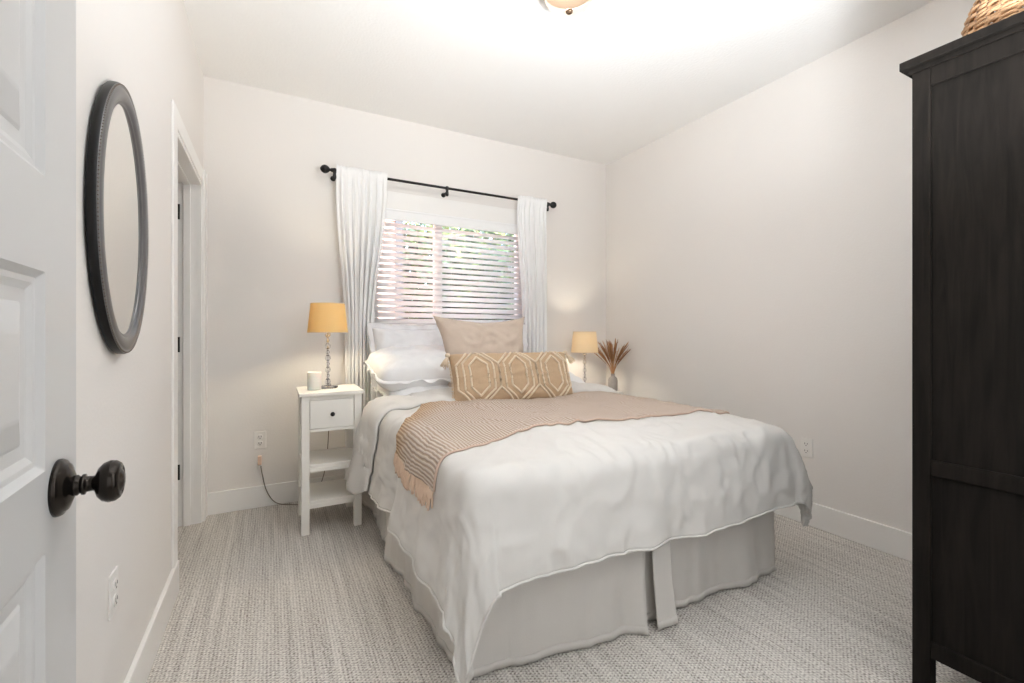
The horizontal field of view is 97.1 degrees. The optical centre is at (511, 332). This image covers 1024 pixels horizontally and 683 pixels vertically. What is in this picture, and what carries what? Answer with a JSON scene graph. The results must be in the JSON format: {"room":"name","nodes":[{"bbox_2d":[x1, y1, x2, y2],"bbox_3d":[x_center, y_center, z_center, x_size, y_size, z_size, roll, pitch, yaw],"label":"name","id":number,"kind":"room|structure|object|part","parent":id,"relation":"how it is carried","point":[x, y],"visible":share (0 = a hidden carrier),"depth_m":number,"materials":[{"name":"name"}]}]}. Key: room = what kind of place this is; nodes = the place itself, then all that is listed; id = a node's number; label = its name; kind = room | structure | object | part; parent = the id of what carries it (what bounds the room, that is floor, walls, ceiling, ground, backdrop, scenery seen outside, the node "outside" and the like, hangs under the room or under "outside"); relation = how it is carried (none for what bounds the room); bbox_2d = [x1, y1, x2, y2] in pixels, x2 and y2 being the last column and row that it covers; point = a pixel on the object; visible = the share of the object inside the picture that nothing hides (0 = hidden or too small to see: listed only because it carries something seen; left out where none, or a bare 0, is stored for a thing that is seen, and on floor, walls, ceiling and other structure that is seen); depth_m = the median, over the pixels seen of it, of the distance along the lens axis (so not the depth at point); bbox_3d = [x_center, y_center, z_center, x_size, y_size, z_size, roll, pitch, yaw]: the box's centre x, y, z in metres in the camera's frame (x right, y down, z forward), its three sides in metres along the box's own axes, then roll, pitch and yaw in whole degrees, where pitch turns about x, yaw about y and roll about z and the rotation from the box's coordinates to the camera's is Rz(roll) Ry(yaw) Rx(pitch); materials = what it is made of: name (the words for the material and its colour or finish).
{"room":"bedroom","nodes":[
{"label":"bedroom","id":0,"kind":"room"},
{"bbox_2d":[76,0,203,682],"bbox_3d":[-1.198,-0.232,1.331,0.115,2.740,3.605,0,0,-28],"label":"wall","id":1,"kind":"structure","parent":0,"point":[123,401],"depth_m":1.34,"materials":[{"name":"white paint"}]},
{"bbox_2d":[108,566,117,620],"bbox_3d":[-1.059,0.691,1.204,0.010,0.114,0.070,0,0,-28],"label":"wall outlet","id":2,"kind":"object","parent":1,"relation":"attached to","point":[113,578],"visible":1,"depth_m":1.19,"materials":[{"name":"white plastic"}]},
{"bbox_2d":[113,593,117,606],"bbox_3d":[-1.059,0.712,1.204,0.010,0.033,0.033,0,0,-28],"label":"receptacle","id":3,"kind":"object","parent":2,"relation":"attached to","point":[115,595],"depth_m":1.20,"materials":[{"name":"white plastic"}]},
{"bbox_2d":[113,577,117,590],"bbox_3d":[-1.059,0.670,1.204,0.010,0.033,0.033,0,0,-28],"label":"receptacle","id":4,"kind":"object","parent":2,"relation":"attached to","point":[115,579],"depth_m":1.20,"materials":[{"name":"white plastic"}]},
{"bbox_2d":[85,80,148,353],"bbox_3d":[-1.061,-0.305,1.231,0.028,0.724,0.480,0,0,-28],"label":"oval mirror","id":5,"kind":"object","parent":1,"relation":"attached to","point":[116,207],"visible":1,"depth_m":1.17,"materials":[{"name":"grey metal"}]},
{"bbox_2d":[104,104,140,333],"bbox_3d":[-1.061,-0.305,1.231,0.004,0.618,0.374,0,0,-28],"label":"mirror glass","id":6,"kind":"object","parent":5,"relation":"attached to","point":[122,138],"depth_m":1.22,"materials":[{"name":"silver metal"}]},
{"bbox_2d":[124,560,178,682],"bbox_3d":[-0.911,1.068,0.931,0.016,0.140,2.400,0,0,-28],"label":"baseboard","id":7,"kind":"structure","parent":1,"relation":"attached to","point":[140,668],"depth_m":1.58,"materials":[{"name":"white paint"}]},
{"bbox_2d":[171,100,207,568],"bbox_3d":[-1.732,0.117,2.324,0.134,2.041,0.832,0,0,-28],"label":"door frame","id":8,"kind":"structure","parent":1,"relation":"attached to","point":[189,182],"depth_m":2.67,"materials":[{"name":"white paint"}]},
{"bbox_2d":[204,76,605,492],"bbox_3d":[-0.547,-0.232,3.633,3.195,2.740,0.150,0,0,-28],"label":"wall","id":9,"kind":"structure","parent":0,"point":[273,241],"depth_m":3.07,"materials":[{"name":"white paint"}]},
{"bbox_2d":[254,431,265,448],"bbox_3d":[-1.648,0.701,2.957,0.070,0.114,0.010,0,0,-28],"label":"wall outlet","id":10,"kind":"object","parent":9,"relation":"attached to","point":[260,436],"visible":1,"depth_m":2.96,"materials":[{"name":"white plastic"}]},
{"bbox_2d":[208,474,344,514],"bbox_3d":[-0.507,1.068,3.561,3.159,0.140,0.016,0,0,-28],"label":"baseboard","id":11,"kind":"structure","parent":9,"relation":"attached to","point":[225,501],"depth_m":2.94,"materials":[{"name":"white paint"}]},
{"bbox_2d":[320,164,556,210],"bbox_3d":[-0.469,-1.095,3.523,1.904,0.090,0.117,0,0,-28],"label":"curtain rod","id":12,"kind":"object","parent":9,"relation":"attached to","point":[324,168],"visible":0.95,"depth_m":3.45,"materials":[{"name":"black metal"}]},
{"bbox_2d":[336,164,386,411],"bbox_3d":[-1.053,-0.013,3.177,0.344,2.277,0.069,0,0,-28],"label":"curtain","id":13,"kind":"object","parent":12,"relation":"hanging from","point":[361,194],"visible":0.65,"depth_m":3.16,"materials":[{"name":"white fabric"}]},
{"bbox_3d":[-0.454,-1.112,3.496,1.740,0.018,0.019,0,0,-28],"label":"rod","id":14,"kind":"part","parent":12,"relation":"part of","materials":[{"name":"black metal"}]},
{"bbox_2d":[517,195,546,352],"bbox_3d":[0.172,-0.013,3.826,0.296,2.277,0.067,0,0,-28],"label":"curtain","id":15,"kind":"object","parent":12,"relation":"hanging from","point":[531,211],"visible":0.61,"depth_m":3.82,"materials":[{"name":"white fabric"}]},
{"bbox_2d":[373,191,521,325],"bbox_3d":[-0.464,-0.504,3.652,1.490,1.085,0.195,0,0,-28],"label":"window","id":16,"kind":"structure","parent":9,"relation":"in","point":[395,200],"depth_m":3.59,"materials":[{"name":"white plastic"}]},
{"bbox_2d":[374,208,521,324],"bbox_3d":[-0.447,-0.484,3.620,1.280,0.871,0.092,0,0,-28],"label":"window blind","id":17,"kind":"object","parent":16,"relation":"attached to","point":[391,214],"visible":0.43,"depth_m":3.59,"materials":[{"name":"white plastic"}]},
{"bbox_2d":[184,0,934,164],"bbox_3d":[0.238,-1.652,1.197,4.295,0.100,5.090,0,0,-28],"label":"ceiling","id":18,"kind":"structure","parent":0,"point":[601,84],"depth_m":2.61,"materials":[{"name":"white paint"}]},
{"bbox_2d":[544,0,592,17],"bbox_3d":[0.261,-1.530,2.064,0.274,0.145,0.274,0,0,-28],"label":"ceiling light","id":19,"kind":"object","parent":18,"relation":"attached to","point":[561,8],"visible":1,"depth_m":2.06,"materials":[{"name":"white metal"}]},
{"bbox_2d":[146,501,979,682],"bbox_3d":[0.238,1.188,1.197,4.295,0.100,5.090,0,0,-28],"label":"floor","id":20,"kind":"structure","parent":0,"point":[259,600],"depth_m":1.78,"materials":[{"name":"beige carpet"}]},
{"bbox_2d":[296,384,363,535],"bbox_3d":[-1.114,0.738,2.753,0.349,0.800,0.387,0,0,-28],"label":"nightstand","id":21,"kind":"object","parent":20,"relation":"on","point":[340,408],"visible":0.89,"depth_m":2.64,"materials":[{"name":"white wood"}]},
{"bbox_3d":[-1.320,0.749,2.839,0.042,0.779,0.042,0,0,-28],"label":"leg","id":22,"kind":"part","parent":21,"relation":"part of","materials":[{"name":"white wood"}]},
{"bbox_2d":[258,302,347,504],"bbox_3d":[-1.314,0.474,2.894,0.665,1.313,0.261,0,0,29],"label":"table lamp","id":23,"kind":"object","parent":21,"relation":"on","point":[327,318],"visible":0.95,"depth_m":2.70,"materials":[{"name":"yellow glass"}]},
{"bbox_3d":[-1.359,0.729,2.950,0.550,0.805,0.151,0,0,16],"label":"power cord","id":24,"kind":"part","parent":23,"relation":"part of","materials":[{"name":"grey rubber"}]},
{"bbox_3d":[-1.132,-0.092,2.779,0.232,0.180,0.232,0,0,-28],"label":"lamp shade","id":25,"kind":"part","parent":23,"relation":"part of","materials":[{"name":"beige fabric"}]},
{"bbox_3d":[-1.168,0.749,2.554,0.042,0.779,0.042,0,0,-28],"label":"leg","id":26,"kind":"part","parent":21,"relation":"part of","materials":[{"name":"white wood"}]},
{"bbox_2d":[307,371,321,389],"bbox_3d":[-1.177,0.284,2.693,0.078,0.106,0.078,0,0,-28],"label":"candle jar","id":27,"kind":"object","parent":21,"relation":"on","point":[314,378],"visible":1,"depth_m":2.66,"materials":[{"name":"beige wax"}]},
{"bbox_2d":[299,447,352,467],"bbox_3d":[-1.121,0.759,2.767,0.313,0.018,0.345,0,0,-28],"label":"shelf","id":28,"kind":"object","parent":21,"relation":"attached to","point":[334,457],"depth_m":2.70,"materials":[{"name":"white wood"}]},
{"bbox_2d":[299,478,353,504],"bbox_3d":[-1.121,0.964,2.767,0.313,0.018,0.345,0,0,-28],"label":"shelf","id":29,"kind":"object","parent":21,"relation":"attached to","point":[331,492],"depth_m":2.69,"materials":[{"name":"white wood"}]},
{"bbox_3d":[-1.042,0.779,2.617,0.241,0.022,0.014,0,0,-28],"label":"shelf rail","id":30,"kind":"part","parent":21,"relation":"part of","materials":[{"name":"white wood"}]},
{"bbox_3d":[-1.042,0.984,2.617,0.241,0.022,0.014,0,0,-28],"label":"shelf rail","id":31,"kind":"part","parent":21,"relation":"part of","materials":[{"name":"white wood"}]},
{"bbox_3d":[-1.040,0.463,2.613,0.235,0.160,0.018,0,0,-28],"label":"drawer","id":32,"kind":"part","parent":21,"relation":"part of","materials":[{"name":"white wood"}]},
{"bbox_3d":[-1.070,0.749,2.972,0.042,0.779,0.042,0,0,-28],"label":"leg","id":33,"kind":"part","parent":21,"relation":"part of","materials":[{"name":"white wood"}]},
{"bbox_3d":[-0.918,0.749,2.687,0.042,0.779,0.042,0,0,-28],"label":"leg","id":34,"kind":"part","parent":21,"relation":"part of","materials":[{"name":"white wood"}]},
{"bbox_2d":[362,401,775,678],"bbox_3d":[0.103,0.805,2.646,1.680,0.665,2.084,0,0,-28],"label":"bed","id":35,"kind":"object","parent":20,"relation":"on","point":[587,606],"visible":0.39,"depth_m":1.70,"materials":[{"name":"white fabric"}]},
{"bbox_3d":[-0.833,0.951,2.740,0.052,0.366,0.980,0,0,-28],"label":"skirt panel","id":36,"kind":"part","parent":35,"relation":"part of","materials":[{"name":"white fabric"}]},
{"bbox_2d":[367,323,443,399],"bbox_3d":[-0.690,0.205,3.211,0.655,0.562,0.221,0,0,-31],"label":"euro sham","id":37,"kind":"object","parent":35,"relation":"on","point":[380,335],"visible":0.31,"depth_m":3.14,"materials":[{"name":"white fabric"}]},
{"bbox_2d":[373,384,448,395],"bbox_3d":[-0.514,0.380,3.031,0.747,0.198,0.505,0,0,-31],"label":"bed pillow","id":38,"kind":"object","parent":35,"relation":"on","point":[381,391],"visible":0.14,"depth_m":2.78,"materials":[{"name":"white fabric"}]},
{"bbox_2d":[363,345,451,391],"bbox_3d":[-0.562,0.233,3.042,0.790,0.302,0.523,0,0,-29],"label":"bed pillow","id":39,"kind":"object","parent":38,"relation":"on","point":[393,369],"visible":0.52,"depth_m":2.80,"materials":[{"name":"white fabric"}]},
{"bbox_3d":[-0.189,0.951,1.790,1.329,0.365,0.528,0,0,28],"label":"skirt panel","id":40,"kind":"part","parent":35,"relation":"part of","materials":[{"name":"white fabric"}]},
{"bbox_2d":[523,324,527,352],"bbox_3d":[-0.138,0.209,3.517,0.642,0.564,0.226,0,0,-25],"label":"euro sham","id":41,"kind":"object","parent":35,"relation":"on","point":[525,344],"visible":0.06,"depth_m":3.67,"materials":[{"name":"white fabric"}]},
{"bbox_2d":[569,371,584,382],"bbox_3d":[0.212,0.364,3.433,0.772,0.297,0.489,0,0,-25],"label":"bed pillow","id":42,"kind":"object","parent":35,"relation":"on","point":[573,377],"visible":0.03,"depth_m":3.43,"materials":[{"name":"white fabric"}]},
{"bbox_2d":[344,381,812,682],"bbox_3d":[0.210,0.708,2.409,1.895,0.738,1.673,0,0,-28],"label":"duvet","id":43,"kind":"object","parent":35,"relation":"on","point":[520,508],"visible":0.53,"depth_m":1.63,"materials":[{"name":"white fabric"}]},
{"bbox_2d":[433,316,524,386],"bbox_3d":[-0.175,0.163,3.077,0.690,0.564,0.291,0,0,-25],"label":"throw pillow","id":44,"kind":"object","parent":43,"relation":"on","point":[458,337],"visible":0.43,"depth_m":3.01,"materials":[{"name":"beige fabric"}]},
{"bbox_2d":[393,391,729,510],"bbox_3d":[0.181,0.498,2.499,1.748,0.253,1.246,0,0,-28],"label":"throw blanket","id":45,"kind":"object","parent":43,"relation":"on","point":[437,430],"visible":0.86,"depth_m":2.07,"materials":[{"name":"beige fabric"}]},
{"bbox_2d":[440,351,574,400],"bbox_3d":[0.013,0.284,2.833,0.987,0.332,0.231,0,0,-25],"label":"lumbar pillow","id":46,"kind":"object","parent":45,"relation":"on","point":[514,375],"visible":0.89,"depth_m":2.74,"materials":[{"name":"beige fabric"}]},
{"bbox_3d":[0.549,0.950,1.790,0.250,0.364,0.019,0,0,-25],"label":"skirt panel","id":47,"kind":"part","parent":35,"relation":"part of","materials":[{"name":"white fabric"}]},
{"bbox_3d":[0.490,0.951,2.857,0.798,0.366,2.015,0,0,-28],"label":"skirt panel","id":48,"kind":"part","parent":35,"relation":"part of","materials":[{"name":"white fabric"}]},
{"bbox_2d":[899,11,1023,682],"bbox_3d":[1.829,0.145,1.406,1.064,1.985,0.606,0,0,-28],"label":"wardrobe","id":49,"kind":"object","parent":20,"relation":"on","point":[968,90],"visible":1,"depth_m":1.30,"materials":[{"name":"black wood"}]},
{"bbox_3d":[1.277,0.166,1.401,0.040,1.945,0.045,0,0,-28],"label":"post","id":50,"kind":"part","parent":49,"relation":"part of","materials":[{"name":"black wood"}]},
{"bbox_3d":[1.829,-0.827,1.405,1.064,0.040,0.604,0,0,-28],"label":"cornice","id":51,"kind":"part","parent":49,"relation":"part of","materials":[{"name":"black wood"}]},
{"bbox_3d":[1.395,0.963,1.161,0.020,0.050,0.490,0,0,-28],"label":"rail","id":52,"kind":"part","parent":49,"relation":"part of","materials":[{"name":"black wood"}]},
{"bbox_3d":[1.395,0.409,1.161,0.020,0.047,0.490,0,0,-28],"label":"rail","id":53,"kind":"part","parent":49,"relation":"part of","materials":[{"name":"black wood"}]},
{"bbox_3d":[1.395,-0.779,1.161,0.020,0.055,0.490,0,0,-28],"label":"rail","id":54,"kind":"part","parent":49,"relation":"part of","materials":[{"name":"black wood"}]},
{"bbox_3d":[1.398,-0.183,1.162,0.006,1.138,0.490,0,0,-28],"label":"panel","id":55,"kind":"part","parent":49,"relation":"part of","materials":[{"name":"black wood"}]},
{"bbox_3d":[1.398,0.685,1.162,0.006,0.505,0.490,0,0,-28],"label":"panel","id":56,"kind":"part","parent":49,"relation":"part of","materials":[{"name":"black wood"}]},
{"bbox_2d":[961,0,1023,36],"bbox_3d":[1.546,-0.955,1.320,0.398,0.222,0.340,0,0,-14],"label":"wicker basket","id":57,"kind":"object","parent":49,"relation":"on","point":[982,13],"visible":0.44,"depth_m":1.29,"materials":[{"name":"beige wicker"}]},
{"bbox_3d":[0.671,0.823,3.913,0.500,0.630,0.280,0,0,-28],"label":"side table","id":58,"kind":"object","parent":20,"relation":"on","visible":0},
{"bbox_2d":[571,332,597,382],"bbox_3d":[0.627,0.248,3.901,0.235,0.520,0.235,0,0,-28],"label":"table lamp","id":59,"kind":"object","parent":58,"relation":"on","point":[582,342],"visible":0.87,"depth_m":3.81,"materials":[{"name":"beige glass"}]},
{"bbox_3d":[0.627,0.078,3.901,0.232,0.180,0.232,0,0,-28],"label":"lamp shade","id":60,"kind":"part","parent":59,"relation":"part of","materials":[{"name":"beige fabric"}]},
{"bbox_2d":[608,374,617,390],"bbox_3d":[0.889,0.433,3.984,0.082,0.150,0.082,0,0,-28],"label":"vase","id":61,"kind":"object","parent":58,"relation":"on","point":[612,380],"visible":0.88,"depth_m":3.95,"materials":[{"name":"grey ceramic"}]},
{"bbox_2d":[595,338,630,373],"bbox_3d":[0.876,0.217,4.003,0.332,0.343,0.346,0,0,29],"label":"bunch","id":62,"kind":"object","parent":61,"relation":"in","point":[609,346],"visible":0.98,"depth_m":3.97,"materials":[{"name":"brown plant"}]},
{"bbox_2d":[606,0,1022,532],"bbox_3d":[1.740,-0.232,2.893,0.150,2.740,3.605,0,0,-28],"label":"wall","id":63,"kind":"structure","parent":0,"point":[759,248],"depth_m":2.74,"materials":[{"name":"white paint"}]},
{"bbox_2d":[801,437,812,457],"bbox_3d":[1.755,0.683,2.695,0.010,0.114,0.070,0,0,-28],"label":"wall outlet","id":64,"kind":"object","parent":63,"relation":"attached to","point":[806,443],"visible":0.95,"depth_m":2.69,"materials":[{"name":"white plastic"}]},
{"bbox_2d":[774,502,911,561],"bbox_3d":[1.675,1.068,2.839,0.016,0.140,3.340,0,0,-28],"label":"baseboard","id":65,"kind":"structure","parent":63,"relation":"attached to","point":[881,537],"depth_m":2.45,"materials":[{"name":"white paint"}]},
{"bbox_3d":[1.083,-0.232,0.567,3.195,2.740,0.115,0,0,-28],"label":"wall","id":66,"kind":"structure","parent":0,"visible":0},
{"bbox_2d":[0,0,125,682],"bbox_3d":[-0.398,0.115,0.274,0.148,2.030,0.770,0,0,-31],"label":"door","id":67,"kind":"structure","parent":66,"relation":"in","point":[40,484],"depth_m":0.50,"materials":[{"name":"white paint"}]},
{"bbox_3d":[-0.517,0.187,0.566,0.050,0.052,0.052,0,0,-31],"label":"knob","id":68,"kind":"part","parent":67,"relation":"part of","materials":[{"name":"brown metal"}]},
{"label":"outside","id":69,"kind":"structure","parent":0,"visible":0},
{"bbox_3d":[-3.438,1.388,14.985,32.000,0.100,22.310,0,0,-28],"label":"ground","id":70,"kind":"structure","parent":69,"visible":0},
{"bbox_2d":[378,219,402,318],"bbox_3d":[-5.989,-2.183,6.258,8.700,7.043,4.526,0,0,-28],"label":"house","id":71,"kind":"structure","parent":70,"relation":"on","point":[389,221],"depth_m":6.53,"materials":[{"name":"ceramic"}]},
{"bbox_2d":[403,221,513,319],"bbox_3d":[-1.093,-1.452,9.483,4.210,5.592,4.967,0,0,-28],"label":"tree","id":72,"kind":"object","parent":70,"relation":"on","point":[407,223],"visible":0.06,"depth_m":8.91,"materials":[{"name":"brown plant"}]},
{"bbox_2d":[403,225,513,318],"bbox_3d":[-0.364,-0.923,13.459,11.335,4.836,3.079,0,0,-28],"label":"hedge","id":73,"kind":"object","parent":70,"relation":"on","point":[422,225],"visible":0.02,"depth_m":12.24,"materials":[{"name":"green plant"}]},
{"bbox_2d":[404,227,513,319],"bbox_3d":[-0.635,-0.373,8.285,3.371,3.434,3.209,0,0,-28],"label":"bush","id":74,"kind":"object","parent":70,"relation":"on","point":[442,227],"visible":0.12,"depth_m":7.65,"materials":[{"name":"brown plant"}]},
{"bbox_2d":[442,227,513,319],"bbox_3d":[0.068,-1.682,10.568,4.429,6.047,4.185,0,0,11],"label":"tree","id":75,"kind":"object","parent":70,"relation":"on","point":[443,227],"visible":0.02,"depth_m":10.09,"materials":[{"name":"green plant"}]}
]}

